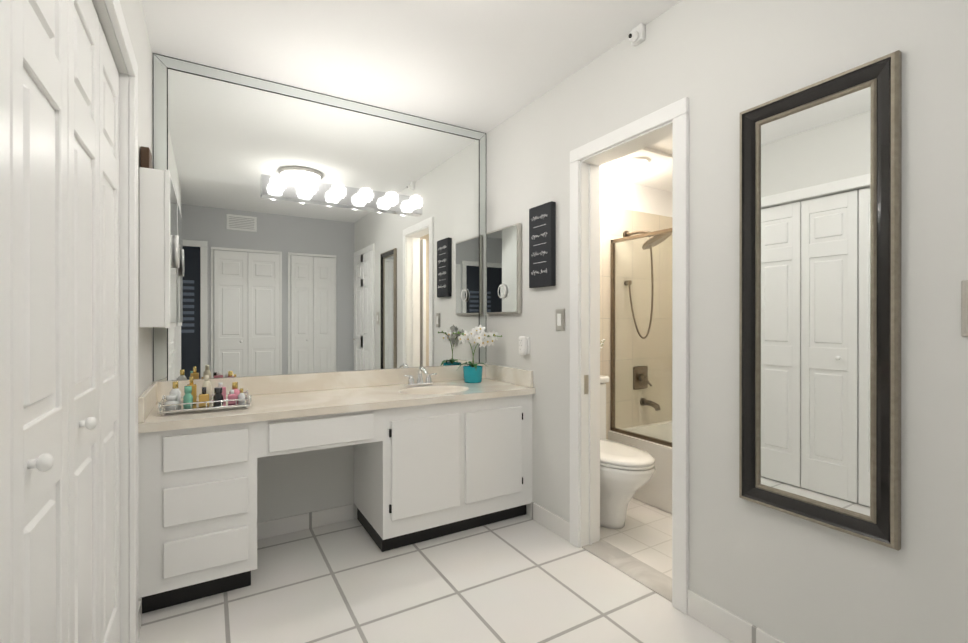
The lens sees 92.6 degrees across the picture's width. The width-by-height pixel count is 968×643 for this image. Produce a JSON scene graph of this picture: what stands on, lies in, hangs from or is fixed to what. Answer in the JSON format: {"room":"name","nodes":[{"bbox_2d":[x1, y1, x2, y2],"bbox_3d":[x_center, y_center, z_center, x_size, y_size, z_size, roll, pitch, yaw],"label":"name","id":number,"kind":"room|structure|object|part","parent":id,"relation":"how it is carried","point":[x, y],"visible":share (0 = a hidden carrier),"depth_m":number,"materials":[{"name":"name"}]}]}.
{"room":"bathroom","nodes":[
{"label":"bathroom","id":0,"kind":"room"},
{"bbox_2d":[92,0,151,598],"bbox_3d":[-1.213,-0.068,0.963,0.620,2.500,2.670,0,0,-31],"label":"wall","id":1,"kind":"structure","parent":0,"point":[133,14],"depth_m":1.86,"materials":[{"name":"white paint"}]},
{"bbox_2d":[0,0,119,642],"bbox_3d":[-0.909,0.164,1.012,0.065,2.020,1.337,0,0,-31],"label":"closet doors","id":2,"kind":"structure","parent":1,"relation":"in","point":[59,371],"depth_m":0.96,"materials":[{"name":"white wood"}]},
{"bbox_2d":[104,0,137,642],"bbox_3d":[-0.931,0.129,0.998,0.140,2.105,1.484,0,0,-31],"label":"trim","id":3,"kind":"structure","parent":1,"relation":"attached to","point":[128,132],"depth_m":1.60,"materials":[{"name":"white wood"}]},
{"bbox_2d":[139,146,179,327],"bbox_3d":[-1.432,-0.336,2.061,0.121,0.726,0.461,0,0,-31],"label":"upper cabinet","id":4,"kind":"object","parent":1,"relation":"attached to","point":[159,251],"visible":1,"depth_m":1.86,"materials":[{"name":"white wood"}]},
{"bbox_2d":[152,52,485,522],"bbox_3d":[-0.836,-0.070,2.808,2.150,2.500,0.120,0,0,-31],"label":"wall","id":5,"kind":"structure","parent":0,"point":[293,484],"depth_m":2.63,"materials":[{"name":"white paint"}]},
{"bbox_2d":[257,504,353,539],"bbox_3d":[-1.019,1.135,2.623,0.555,0.090,0.013,0,0,-31],"label":"baseboard","id":6,"kind":"structure","parent":5,"relation":"attached to","point":[271,528],"depth_m":2.62,"materials":[{"name":"tile"}]},
{"bbox_2d":[153,53,485,380],"bbox_3d":[-0.803,-0.512,2.751,1.905,1.610,0.010,0,0,-31],"label":"mirror","id":7,"kind":"object","parent":5,"relation":"attached to","point":[271,286],"depth_m":2.63,"materials":[{"name":"silver metal"}]},
{"bbox_3d":[-0.802,-0.512,2.750,1.905,1.610,0.007,0,0,-31],"label":"big mirror strips","id":8,"kind":"part","parent":7,"relation":"part of","materials":[{"name":"silver metal"}]},
{"bbox_3d":[-0.805,-0.511,2.755,1.904,1.609,0.001,0,0,-31],"label":"big mirror backing","id":9,"kind":"part","parent":7,"relation":"part of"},
{"bbox_2d":[261,174,421,215],"bbox_3d":[-0.793,-0.735,2.715,0.930,0.110,0.068,0,0,-31],"label":"vanity light bar","id":10,"kind":"object","parent":7,"relation":"attached to","point":[293,190],"visible":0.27,"depth_m":2.67,"materials":[{"name":"silver metal"}]},
{"bbox_2d":[270,175,285,190],"bbox_3d":[-1.091,-0.735,2.452,0.079,0.080,0.079,0,0,-40],"label":"vanity light","id":11,"kind":"object","parent":10,"relation":"attached to","point":[278,183],"depth_m":2.43,"materials":[{"name":"white glass"}]},
{"bbox_2d":[302,180,316,194],"bbox_3d":[-0.956,-0.735,2.531,0.079,0.080,0.079,0,0,-40],"label":"vanity light","id":12,"kind":"object","parent":10,"relation":"attached to","point":[309,187],"depth_m":2.50,"materials":[{"name":"white glass"}]},
{"bbox_2d":[331,184,345,198],"bbox_3d":[-0.822,-0.735,2.611,0.079,0.080,0.079,0,0,-40],"label":"vanity light","id":13,"kind":"object","parent":10,"relation":"attached to","point":[338,191],"depth_m":2.58,"materials":[{"name":"white glass"}]},
{"bbox_2d":[359,188,372,201],"bbox_3d":[-0.688,-0.735,2.691,0.079,0.080,0.079,0,0,-40],"label":"vanity light","id":14,"kind":"object","parent":10,"relation":"attached to","point":[365,194],"depth_m":2.66,"materials":[{"name":"white glass"}]},
{"bbox_2d":[385,192,397,205],"bbox_3d":[-0.554,-0.735,2.770,0.079,0.080,0.079,0,0,-40],"label":"vanity light","id":15,"kind":"object","parent":10,"relation":"attached to","point":[391,198],"depth_m":2.74,"materials":[{"name":"white glass"}]},
{"bbox_2d":[409,195,421,208],"bbox_3d":[-0.420,-0.735,2.850,0.079,0.080,0.079,0,0,-40],"label":"vanity light","id":16,"kind":"object","parent":10,"relation":"attached to","point":[415,201],"depth_m":2.82,"materials":[{"name":"white glass"}]},
{"bbox_2d":[141,0,680,132],"bbox_3d":[-0.266,-1.348,1.069,2.940,0.060,3.690,0,0,-31],"label":"ceiling","id":17,"kind":"structure","parent":0,"point":[485,66],"depth_m":2.20,"materials":[{"name":"white paint"}]},
{"bbox_2d":[138,497,732,642],"bbox_3d":[0.423,1.208,1.480,4.540,0.066,3.690,0,0,-31],"label":"floor","id":18,"kind":"structure","parent":0,"point":[526,578],"depth_m":2.01,"materials":[{"name":"tile"}]},
{"bbox_2d":[138,364,534,613],"bbox_3d":[-0.660,0.738,2.511,1.908,0.885,0.569,0,0,-31],"label":"bathroom vanity","id":19,"kind":"object","parent":18,"relation":"on","point":[422,473],"depth_m":2.32,"materials":[{"name":"white wood"}]},
{"bbox_2d":[157,375,251,415],"bbox_3d":[-1.258,0.322,2.099,0.352,0.146,0.222,0,0,-31],"label":"tray","id":20,"kind":"object","parent":19,"relation":"on","point":[173,403],"visible":0.98,"depth_m":2.06,"materials":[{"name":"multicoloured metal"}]},
{"bbox_3d":[-0.660,0.411,2.511,1.908,0.231,0.569,0,0,-31],"label":"bathroom vanity top","id":21,"kind":"part","parent":19,"relation":"part of","materials":[{"name":"beige stone"}]},
{"bbox_2d":[404,367,436,385],"bbox_3d":[-0.374,0.336,2.823,0.220,0.117,0.146,0,0,-31],"label":"chrome faucet","id":22,"kind":"object","parent":19,"relation":"on","point":[420,382],"visible":1,"depth_m":2.85,"materials":[{"name":"silver metal"}]},
{"bbox_2d":[453,325,501,382],"bbox_3d":[-0.051,0.207,3.000,0.284,0.374,0.189,0,0,-31],"label":"orchid plant","id":23,"kind":"object","parent":19,"relation":"on","point":[472,372],"visible":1,"depth_m":2.98,"materials":[{"name":"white plant"}]},
{"bbox_2d":[600,375,655,528],"bbox_3d":[0.709,0.764,2.771,0.410,0.831,0.694,0,0,-31],"label":"toilet","id":24,"kind":"object","parent":18,"relation":"on","point":[627,471],"visible":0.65,"depth_m":2.58,"materials":[{"name":"white ceramic"}]},
{"bbox_2d":[608,420,671,513],"bbox_3d":[1.673,0.980,2.773,0.829,0.400,1.698,0,0,-31],"label":"bathtub","id":25,"kind":"object","parent":18,"relation":"on","point":[655,490],"visible":0.1,"depth_m":2.96,"materials":[{"name":"white ceramic"}]},
{"bbox_2d":[610,228,671,446],"bbox_3d":[1.257,0.099,2.728,0.024,1.358,1.348,0,0,-31],"label":"frame rail","id":26,"kind":"object","parent":25,"relation":"on","point":[612,421],"visible":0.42,"depth_m":3.29,"materials":[{"name":"brown metal"}]},
{"bbox_2d":[614,233,671,442],"bbox_3d":[1.257,0.099,2.728,0.006,1.313,1.303,0,0,-31],"label":"glass panel","id":27,"kind":"object","parent":26,"relation":"attached to","point":[652,278],"visible":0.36,"depth_m":3.06,"materials":[{"name":"clear glass"}]},
{"bbox_2d":[600,178,671,439],"bbox_3d":[0.981,-0.071,3.420,1.600,2.500,0.120,0,0,-31],"label":"wall","id":28,"kind":"structure","parent":0,"point":[627,206],"depth_m":3.43,"materials":[{"name":"tile"}]},
{"bbox_2d":[623,230,671,410],"bbox_3d":[1.194,-0.005,3.279,0.286,1.314,0.339,0,0,-31],"label":"shower fixture","id":29,"kind":"object","parent":28,"relation":"attached to","point":[636,371],"visible":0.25,"depth_m":3.34,"materials":[{"name":"brown metal"}]},
{"bbox_2d":[614,137,672,191],"bbox_3d":[1.445,-1.050,2.636,1.600,0.060,1.940,0,0,-31],"label":"ceiling","id":30,"kind":"structure","parent":0,"point":[658,175],"depth_m":3.21,"materials":[{"name":"white paint"}]},
{"bbox_2d":[600,148,672,179],"bbox_3d":[0.905,-1.005,2.978,0.280,0.030,0.520,0,0,-31],"label":"ceiling light","id":31,"kind":"object","parent":30,"relation":"attached to","point":[634,161],"visible":0.77,"depth_m":2.91,"materials":[{"name":"white"}]},
{"bbox_2d":[486,0,967,642],"bbox_3d":[0.947,-0.069,1.790,0.120,2.500,3.450,0,0,-31],"label":"wall","id":32,"kind":"structure","parent":0,"point":[782,576],"depth_m":1.61,"materials":[{"name":"white paint"}]},
{"bbox_2d":[486,223,521,313],"bbox_3d":[0.117,-0.330,3.029,0.044,0.560,0.390,0,0,-31],"label":"mirror","id":33,"kind":"object","parent":32,"relation":"attached to","point":[504,270],"visible":1,"depth_m":2.98,"materials":[{"name":"silver metal"}]},
{"bbox_2d":[519,336,529,354],"bbox_3d":[0.241,0.147,2.818,0.046,0.115,0.070,0,0,-31],"label":"plug-in air freshener","id":34,"kind":"object","parent":32,"relation":"attached to","point":[524,345],"visible":1,"depth_m":2.80,"materials":[{"name":"white plastic"}]},
{"bbox_2d":[529,201,555,287],"bbox_3d":[0.334,-0.435,2.669,0.037,0.470,0.210,0,0,-31],"label":"sign","id":35,"kind":"object","parent":32,"relation":"attached to","point":[542,245],"visible":1,"depth_m":2.64,"materials":[{"name":"grey wood"}]},
{"bbox_2d":[531,501,569,541],"bbox_3d":[0.376,1.130,2.624,0.013,0.100,0.354,0,0,-31],"label":"baseboard","id":36,"kind":"structure","parent":32,"relation":"attached to","point":[560,526],"depth_m":2.61,"materials":[{"name":"tile"}]},
{"bbox_2d":[556,309,564,330],"bbox_3d":[0.418,-0.010,2.552,0.012,0.120,0.075,0,0,-31],"label":"switch plate","id":37,"kind":"object","parent":32,"relation":"attached to","point":[560,319],"visible":1,"depth_m":2.54,"materials":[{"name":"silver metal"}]},
{"bbox_2d":[570,97,688,613],"bbox_3d":[0.703,0.138,2.203,0.160,2.086,0.702,0,0,-31],"label":"trim","id":38,"kind":"structure","parent":32,"relation":"attached to","point":[588,160],"depth_m":2.41,"materials":[{"name":"white wood"}]},
{"bbox_2d":[629,23,644,45],"bbox_3d":[0.674,-1.283,2.062,0.070,0.072,0.060,0,0,-31],"label":"sensor","id":39,"kind":"object","parent":32,"relation":"attached to","point":[636,35],"visible":1,"depth_m":2.05,"materials":[{"name":"white plastic"}]},
{"bbox_2d":[687,589,784,642],"bbox_3d":[1.297,1.132,1.070,0.013,0.100,1.854,0,0,-31],"label":"baseboard","id":40,"kind":"structure","parent":32,"relation":"attached to","point":[730,626],"depth_m":1.73,"materials":[{"name":"tile"}]},
{"bbox_2d":[739,50,901,550],"bbox_3d":[1.042,-0.059,1.482,0.030,1.392,0.449,0,0,-31],"label":"mirror","id":41,"kind":"object","parent":32,"relation":"attached to","point":[881,77],"visible":0.94,"depth_m":1.34,"materials":[{"name":"grey metal"}]},
{"bbox_2d":[761,87,870,515],"bbox_3d":[1.050,-0.059,1.486,0.002,1.255,0.312,0,0,-31],"label":"mirror panel","id":42,"kind":"object","parent":41,"relation":"attached to","point":[815,302],"visible":1,"depth_m":1.47,"materials":[{"name":"silver metal"}]},
{"bbox_2d":[961,280,967,336],"bbox_3d":[1.250,-0.033,1.149,0.012,0.145,0.092,0,0,-31],"label":"switch plate","id":43,"kind":"object","parent":32,"relation":"attached to","point":[964,308],"visible":1,"depth_m":1.18,"materials":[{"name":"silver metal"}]}
]}

